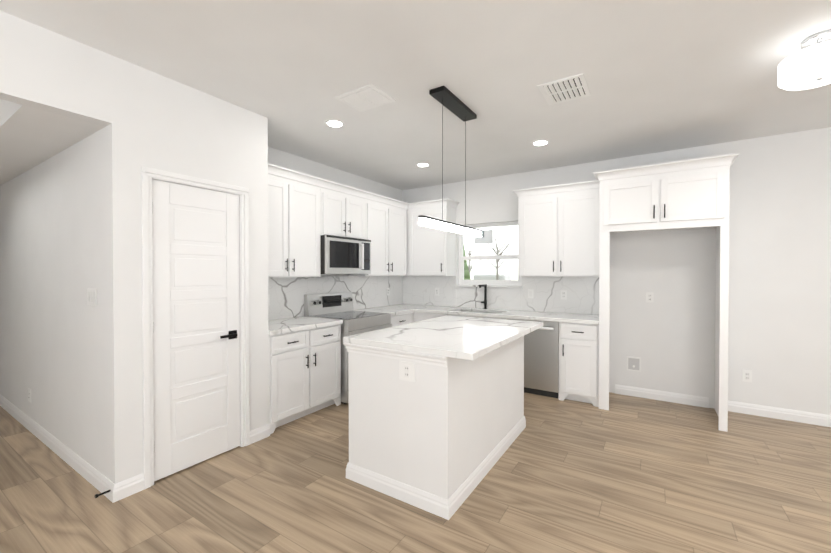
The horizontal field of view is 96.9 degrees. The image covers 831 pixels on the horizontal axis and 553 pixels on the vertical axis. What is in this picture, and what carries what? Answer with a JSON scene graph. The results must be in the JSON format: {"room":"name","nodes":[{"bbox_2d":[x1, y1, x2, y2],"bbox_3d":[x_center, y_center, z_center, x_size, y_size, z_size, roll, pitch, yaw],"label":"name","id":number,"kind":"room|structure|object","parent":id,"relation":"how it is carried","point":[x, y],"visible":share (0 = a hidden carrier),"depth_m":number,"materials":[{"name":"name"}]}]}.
{"room":"kitchen","nodes":[
{"label":"kitchen","id":0,"kind":"room"},
{"bbox_2d":[0,99,103,185],"bbox_3d":[-4.413,-1.165,3.691,5.610,0.416,0.360,0,1,33],"label":"ceiling soffit","id":1,"kind":"structure","parent":0,"point":[30,137],"depth_m":2.44,"materials":[{"name":"paint"}]},
{"bbox_2d":[0,127,107,477],"bbox_3d":[-3.446,0.007,3.357,3.610,2.753,0.110,0,1,33],"label":"wall","id":2,"kind":"structure","parent":0,"point":[53,341],"depth_m":2.84,"materials":[{"name":"paint"}]},
{"bbox_2d":[28,388,30,402],"bbox_3d":[-3.482,1.073,3.321,0.072,0.115,0.008,0,1,33],"label":"outlet","id":3,"kind":"object","parent":2,"relation":"attached to","point":[29,395],"visible":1,"depth_m":3.31,"materials":[{"name":"white plastic"}]},
{"bbox_2d":[0,394,144,502],"bbox_3d":[-3.385,1.331,3.349,3.735,0.105,0.168,0,1,33],"label":"baseboard","id":4,"kind":"structure","parent":2,"relation":"attached to","point":[95,478],"depth_m":2.60,"materials":[{"name":"white paint"}]},
{"bbox_2d":[87,288,96,305],"bbox_3d":[-2.164,0.137,2.459,0.164,0.115,0.010,0,1,33],"label":"light switch","id":5,"kind":"object","parent":2,"relation":"attached to","point":[91,296],"visible":1,"depth_m":2.45,"materials":[{"name":"white plastic"}]},
{"bbox_2d":[0,11,268,483],"bbox_3d":[-2.699,0.029,1.084,0.110,2.753,5.080,0,1,33],"label":"wall","id":6,"kind":"structure","parent":0,"point":[161,122],"depth_m":2.36,"materials":[{"name":"paint"}]},
{"bbox_2d":[95,490,110,497],"bbox_3d":[-1.919,1.332,2.259,0.022,0.021,0.074,0,1,33],"label":"door stop","id":7,"kind":"object","parent":6,"relation":"attached to","point":[100,494],"visible":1,"depth_m":2.25,"materials":[{"name":"black metal"}]},
{"bbox_2d":[141,166,249,488],"bbox_3d":[-1.621,0.335,2.742,0.129,2.108,0.746,0,1,33],"label":"door frame","id":8,"kind":"structure","parent":6,"relation":"attached to","point":[148,174],"depth_m":2.45,"materials":[{"name":"white paint"}]},
{"bbox_2d":[152,179,239,480],"bbox_3d":[-1.585,0.362,2.717,0.086,2.030,0.618,0,1,33],"label":"pantry door","id":9,"kind":"structure","parent":6,"relation":"in","point":[196,336],"depth_m":2.69,"materials":[{"name":"white paint"}]},
{"bbox_2d":[250,424,269,443],"bbox_3d":[-1.321,1.333,3.116,0.015,0.105,0.193,0,1,33],"label":"baseboard","id":10,"kind":"structure","parent":6,"relation":"attached to","point":[259,433],"depth_m":3.11,"materials":[{"name":"white paint"}]},
{"bbox_2d":[268,146,401,275],"bbox_3d":[-1.097,-0.007,4.745,0.150,2.753,3.030,0,1,33],"label":"wall","id":11,"kind":"structure","parent":0,"point":[277,157],"depth_m":4.61,"materials":[{"name":"paint"}]},
{"bbox_2d":[268,163,323,276],"bbox_3d":[-1.417,-0.535,3.805,0.322,1.083,0.888,0,1,33],"label":"upper cabinet","id":12,"kind":"object","parent":11,"relation":"attached to","point":[306,212],"depth_m":3.78,"materials":[{"name":"white paint"}]},
{"bbox_2d":[324,179,367,239],"bbox_3d":[-0.970,-0.773,4.495,0.322,0.621,0.760,0,1,33],"label":"upper cabinet","id":13,"kind":"object","parent":11,"relation":"attached to","point":[345,207],"depth_m":4.40,"materials":[{"name":"white paint"}]},
{"bbox_2d":[321,235,370,273],"bbox_3d":[-0.914,-0.244,4.464,0.452,0.433,0.756,0,1,33],"label":"over-the-range microwave","id":14,"kind":"object","parent":13,"relation":"attached to","point":[343,255],"visible":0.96,"depth_m":4.30,"materials":[{"name":"silver metal"}]},
{"bbox_2d":[348,192,407,275],"bbox_3d":[-0.508,-0.549,5.213,0.322,1.083,0.944,0,1,33],"label":"upper cabinet","id":15,"kind":"object","parent":11,"relation":"attached to","point":[387,218],"depth_m":5.10,"materials":[{"name":"white paint"}]},
{"bbox_2d":[0,392,830,552],"bbox_3d":[-1.360,1.447,2.002,12.800,0.100,8.250,0,1,33],"label":"floor","id":16,"kind":"structure","parent":0,"point":[627,474],"depth_m":2.32,"materials":[{"name":"wood"}]},
{"bbox_2d":[269,324,340,433],"bbox_3d":[-1.273,0.943,3.727,0.664,0.874,0.888,0,1,33],"label":"base cabinet","id":17,"kind":"object","parent":16,"relation":"on","point":[304,372],"visible":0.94,"depth_m":3.51,"materials":[{"name":"white paint"}]},
{"bbox_2d":[268,316,342,334],"bbox_3d":[-1.283,0.485,3.728,0.643,0.040,0.886,0,1,33],"label":"countertop","id":18,"kind":"structure","parent":17,"relation":"on","point":[282,326],"depth_m":3.65,"materials":[{"name":"stone"}]},
{"bbox_2d":[304,292,391,403],"bbox_3d":[-0.762,0.790,4.377,0.772,1.165,0.754,0,1,33],"label":"range","id":19,"kind":"object","parent":16,"relation":"on","point":[338,305],"visible":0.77,"depth_m":4.27,"materials":[{"name":"silver metal"}]},
{"bbox_2d":[390,312,413,326],"bbox_3d":[-0.457,0.929,5.026,0.627,0.874,0.660,0,1,33],"label":"base cabinet","id":20,"kind":"object","parent":16,"relation":"on","point":[401,319],"visible":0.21,"depth_m":4.81,"materials":[{"name":"white paint"}]},
{"bbox_2d":[354,307,413,315],"bbox_3d":[-0.465,0.473,4.993,0.643,0.040,0.600,0,1,33],"label":"countertop","id":21,"kind":"structure","parent":20,"relation":"on","point":[393,310],"depth_m":4.95,"materials":[{"name":"stone"}]},
{"bbox_2d":[343,336,525,519],"bbox_3d":[0.262,0.920,2.961,0.811,0.935,1.542,0,1,33],"label":"kitchen island","id":22,"kind":"object","parent":16,"relation":"on","point":[439,435],"visible":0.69,"depth_m":2.35,"materials":[{"name":"paint"}]},
{"bbox_2d":[399,361,414,381],"bbox_3d":[-0.052,0.584,2.268,0.115,0.118,0.008,0,1,33],"label":"outlet","id":23,"kind":"object","parent":22,"relation":"attached to","point":[406,371],"visible":1,"depth_m":2.27,"materials":[{"name":"white plastic"}]},
{"bbox_2d":[343,315,542,360],"bbox_3d":[0.324,0.432,2.922,0.970,0.040,1.540,0,1,33],"label":"island countertop","id":24,"kind":"structure","parent":22,"relation":"on","point":[466,338],"depth_m":2.58,"materials":[{"name":"stone"}]},
{"bbox_2d":[413,312,460,321],"bbox_3d":[0.315,0.927,5.282,0.426,0.874,0.608,0,1,33],"label":"base cabinet","id":25,"kind":"object","parent":16,"relation":"on","point":[419,316],"depth_m":5.03,"materials":[{"name":"white paint"}]},
{"bbox_2d":[382,304,598,324],"bbox_3d":[0.851,0.474,4.910,2.946,0.040,0.643,0,1,33],"label":"countertop","id":26,"kind":"structure","parent":25,"relation":"on","point":[510,314],"depth_m":4.55,"materials":[{"name":"stone"}]},
{"bbox_2d":[479,284,486,308],"bbox_3d":[0.909,0.281,5.049,0.088,0.342,0.231,0,1,33],"label":"faucet","id":27,"kind":"object","parent":26,"relation":"on","point":[485,295],"visible":1,"depth_m":5.10,"materials":[{"name":"black metal"}]},
{"bbox_2d":[507,318,558,397],"bbox_3d":[1.485,0.938,4.486,0.594,0.868,0.642,0,1,33],"label":"dishwasher","id":28,"kind":"object","parent":16,"relation":"on","point":[541,360],"visible":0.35,"depth_m":4.20,"materials":[{"name":"silver metal"}]},
{"bbox_2d":[558,322,598,406],"bbox_3d":[1.913,0.938,4.217,0.406,0.874,0.664,0,1,33],"label":"base cabinet","id":29,"kind":"object","parent":16,"relation":"on","point":[578,361],"visible":0.9,"depth_m":3.97,"materials":[{"name":"white paint"}]},
{"bbox_2d":[593,153,738,431],"bbox_3d":[2.506,0.151,3.796,1.145,2.455,0.714,0,1,33],"label":"surround","id":30,"kind":"object","parent":16,"relation":"on","point":[686,194],"visible":1,"depth_m":3.51,"materials":[{"name":"white paint"}]},
{"bbox_2d":[0,0,830,189],"bbox_3d":[-1.360,-1.406,1.973,12.800,0.100,8.250,0,1,33],"label":"ceiling","id":31,"kind":"structure","parent":0,"point":[664,75],"depth_m":2.41,"materials":[{"name":"paint"}]},
{"bbox_2d":[325,119,344,127],"bbox_3d":[-0.722,-1.367,3.294,0.176,0.006,0.176,0,1,33],"label":"recessed light","id":32,"kind":"object","parent":31,"relation":"in","point":[333,123],"visible":1,"depth_m":3.28,"materials":[{"name":"white plastic"}]},
{"bbox_2d":[335,84,395,111],"bbox_3d":[-0.383,-1.359,2.824,0.360,0.012,0.300,0,1,33],"label":"ceiling vent","id":33,"kind":"object","parent":31,"relation":"in","point":[366,97],"visible":1,"depth_m":2.81,"materials":[{"name":"white plastic"}]},
{"bbox_2d":[416,163,429,166],"bbox_3d":[0.091,-1.379,4.554,0.176,0.006,0.176,0,1,33],"label":"recessed light","id":34,"kind":"object","parent":31,"relation":"in","point":[422,164],"visible":1,"depth_m":4.53,"materials":[{"name":"white plastic"}]},
{"bbox_2d":[418,86,481,236],"bbox_3d":[0.310,-0.859,2.906,0.120,1.013,1.020,0,1,33],"label":"linear pendant light","id":35,"kind":"object","parent":31,"relation":"hanging from","point":[451,102],"visible":1,"depth_m":2.82,"materials":[{"name":"black metal"}]},
{"bbox_2d":[532,140,548,145],"bbox_3d":[1.284,-1.371,3.784,0.176,0.006,0.176,0,1,33],"label":"recessed light","id":36,"kind":"object","parent":31,"relation":"in","point":[540,142],"visible":1,"depth_m":3.78,"materials":[{"name":"white plastic"}]},
{"bbox_2d":[537,73,590,104],"bbox_3d":[1.092,-1.357,2.693,0.300,0.012,0.360,0,1,33],"label":"ceiling vent","id":37,"kind":"object","parent":31,"relation":"in","point":[574,87],"visible":1,"depth_m":2.67,"materials":[{"name":"white plastic"}]},
{"bbox_2d":[778,29,830,90],"bbox_3d":[2.299,-1.239,2.094,0.340,0.236,0.340,0,1,33],"label":"drum ceiling light","id":38,"kind":"object","parent":31,"relation":"attached to","point":[808,66],"visible":1,"depth_m":2.07,"materials":[{"name":"white glass"}]},
{"bbox_2d":[402,127,830,414],"bbox_3d":[2.916,0.000,4.047,7.650,2.753,0.150,0,1,33],"label":"wall","id":39,"kind":"structure","parent":0,"point":[779,333],"depth_m":3.73,"materials":[{"name":"paint"}]},
{"bbox_2d":[268,276,598,320],"bbox_3d":[0.252,0.234,3.980,2.946,0.458,2.980,0,1,33],"label":"backsplash","id":40,"kind":"structure","parent":39,"relation":"attached to","point":[286,294],"depth_m":4.87,"materials":[{"name":"stone"}]},
{"bbox_2d":[528,289,532,297],"bbox_3d":[1.512,0.228,4.834,0.072,0.115,0.010,0,1,33],"label":"switch","id":41,"kind":"object","parent":40,"relation":"attached to","point":[530,293],"visible":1,"depth_m":4.83,"materials":[{"name":"white plastic"}]},
{"bbox_2d":[561,290,566,299],"bbox_3d":[1.857,0.231,4.612,0.072,0.115,0.008,0,1,33],"label":"outlet","id":42,"kind":"object","parent":40,"relation":"attached to","point":[564,294],"visible":1,"depth_m":4.61,"materials":[{"name":"white plastic"}]},
{"bbox_2d":[412,199,455,275],"bbox_3d":[0.254,-0.552,5.477,0.619,1.083,0.322,0,1,33],"label":"upper cabinet","id":43,"kind":"object","parent":39,"relation":"attached to","point":[433,249],"depth_m":5.32,"materials":[{"name":"white paint"}]},
{"bbox_2d":[459,221,521,285],"bbox_3d":[1.069,-0.316,5.258,0.970,0.880,0.065,0,1,33],"label":"window","id":44,"kind":"structure","parent":39,"relation":"in","point":[487,236],"depth_m":5.28,"materials":[{"name":"white plastic"}]},
{"bbox_2d":[513,180,599,276],"bbox_3d":[1.740,-0.542,4.495,1.013,1.083,0.360,0,1,33],"label":"upper cabinet","id":45,"kind":"object","parent":39,"relation":"attached to","point":[558,230],"visible":0.92,"depth_m":4.35,"materials":[{"name":"white paint"}]},
{"bbox_2d":[627,356,640,371],"bbox_3d":[2.502,1.005,4.218,0.140,0.160,0.030,0,1,33],"label":"outlet box","id":46,"kind":"object","parent":39,"relation":"attached to","point":[633,363],"visible":1,"depth_m":4.22,"materials":[{"name":"white plastic"}]},
{"bbox_2d":[646,292,653,302],"bbox_3d":[2.633,0.235,4.137,0.072,0.115,0.008,0,1,33],"label":"outlet","id":47,"kind":"object","parent":39,"relation":"attached to","point":[649,297],"visible":1,"depth_m":4.13,"materials":[{"name":"white plastic"}]},
{"bbox_2d":[615,384,708,407],"bbox_3d":[2.711,1.323,4.094,0.866,0.105,0.015,0,1,33],"label":"baseboard","id":48,"kind":"structure","parent":39,"relation":"attached to","point":[692,400],"depth_m":4.07,"materials":[{"name":"white paint"}]},
{"bbox_2d":[742,370,751,381],"bbox_3d":[3.330,1.000,3.695,0.072,0.115,0.008,0,1,33],"label":"outlet","id":49,"kind":"object","parent":39,"relation":"attached to","point":[746,375],"visible":1,"depth_m":3.69,"materials":[{"name":"white plastic"}]},
{"bbox_2d":[728,401,830,426],"bbox_3d":[4.610,1.336,2.869,3.510,0.105,0.015,0,1,33],"label":"baseboard","id":50,"kind":"structure","parent":39,"relation":"attached to","point":[786,414],"depth_m":3.56,"materials":[{"name":"white paint"}]},
{"label":"outside","id":51,"kind":"structure","parent":0,"visible":0},
{"bbox_2d":[463,225,517,279],"bbox_3d":[21.511,-8.729,39.539,60.000,20.500,0.100,0,1,33],"label":"sky","id":52,"kind":"structure","parent":51,"point":[483,250],"depth_m":46.78,"materials":[{"name":"white"}]},
{"bbox_3d":[10.679,1.438,22.862,60.000,0.100,39.840,0,1,33],"label":"ground","id":53,"kind":"structure","parent":51,"visible":0},
{"bbox_2d":[463,243,470,279],"bbox_3d":[2.012,0.000,15.969,1.193,2.914,1.224,0,1,33],"label":"tree","id":54,"kind":"object","parent":53,"relation":"on","point":[466,276],"depth_m":15.75,"materials":[{"name":"green plant"}]},
{"bbox_2d":[467,245,482,273],"bbox_3d":[4.026,-0.907,26.010,3.460,4.528,1.754,0,1,33],"label":"bare tree","id":55,"kind":"object","parent":53,"relation":"on","point":[469,266],"depth_m":25.82,"materials":[{"name":"grey plant"}]},
{"bbox_2d":[473,274,510,279],"bbox_3d":[6.034,0.585,29.210,4.300,1.480,1.800,0,1,33],"label":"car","id":56,"kind":"object","parent":53,"relation":"on","point":[488,277],"depth_m":28.54,"materials":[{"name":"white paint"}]},
{"bbox_2d":[477,230,517,279],"bbox_3d":[5.026,-0.797,22.151,3.271,4.385,1.485,0,1,33],"label":"bare tree","id":57,"kind":"object","parent":53,"relation":"on","point":[497,261],"depth_m":22.16,"materials":[{"name":"grey plant"}]}
]}

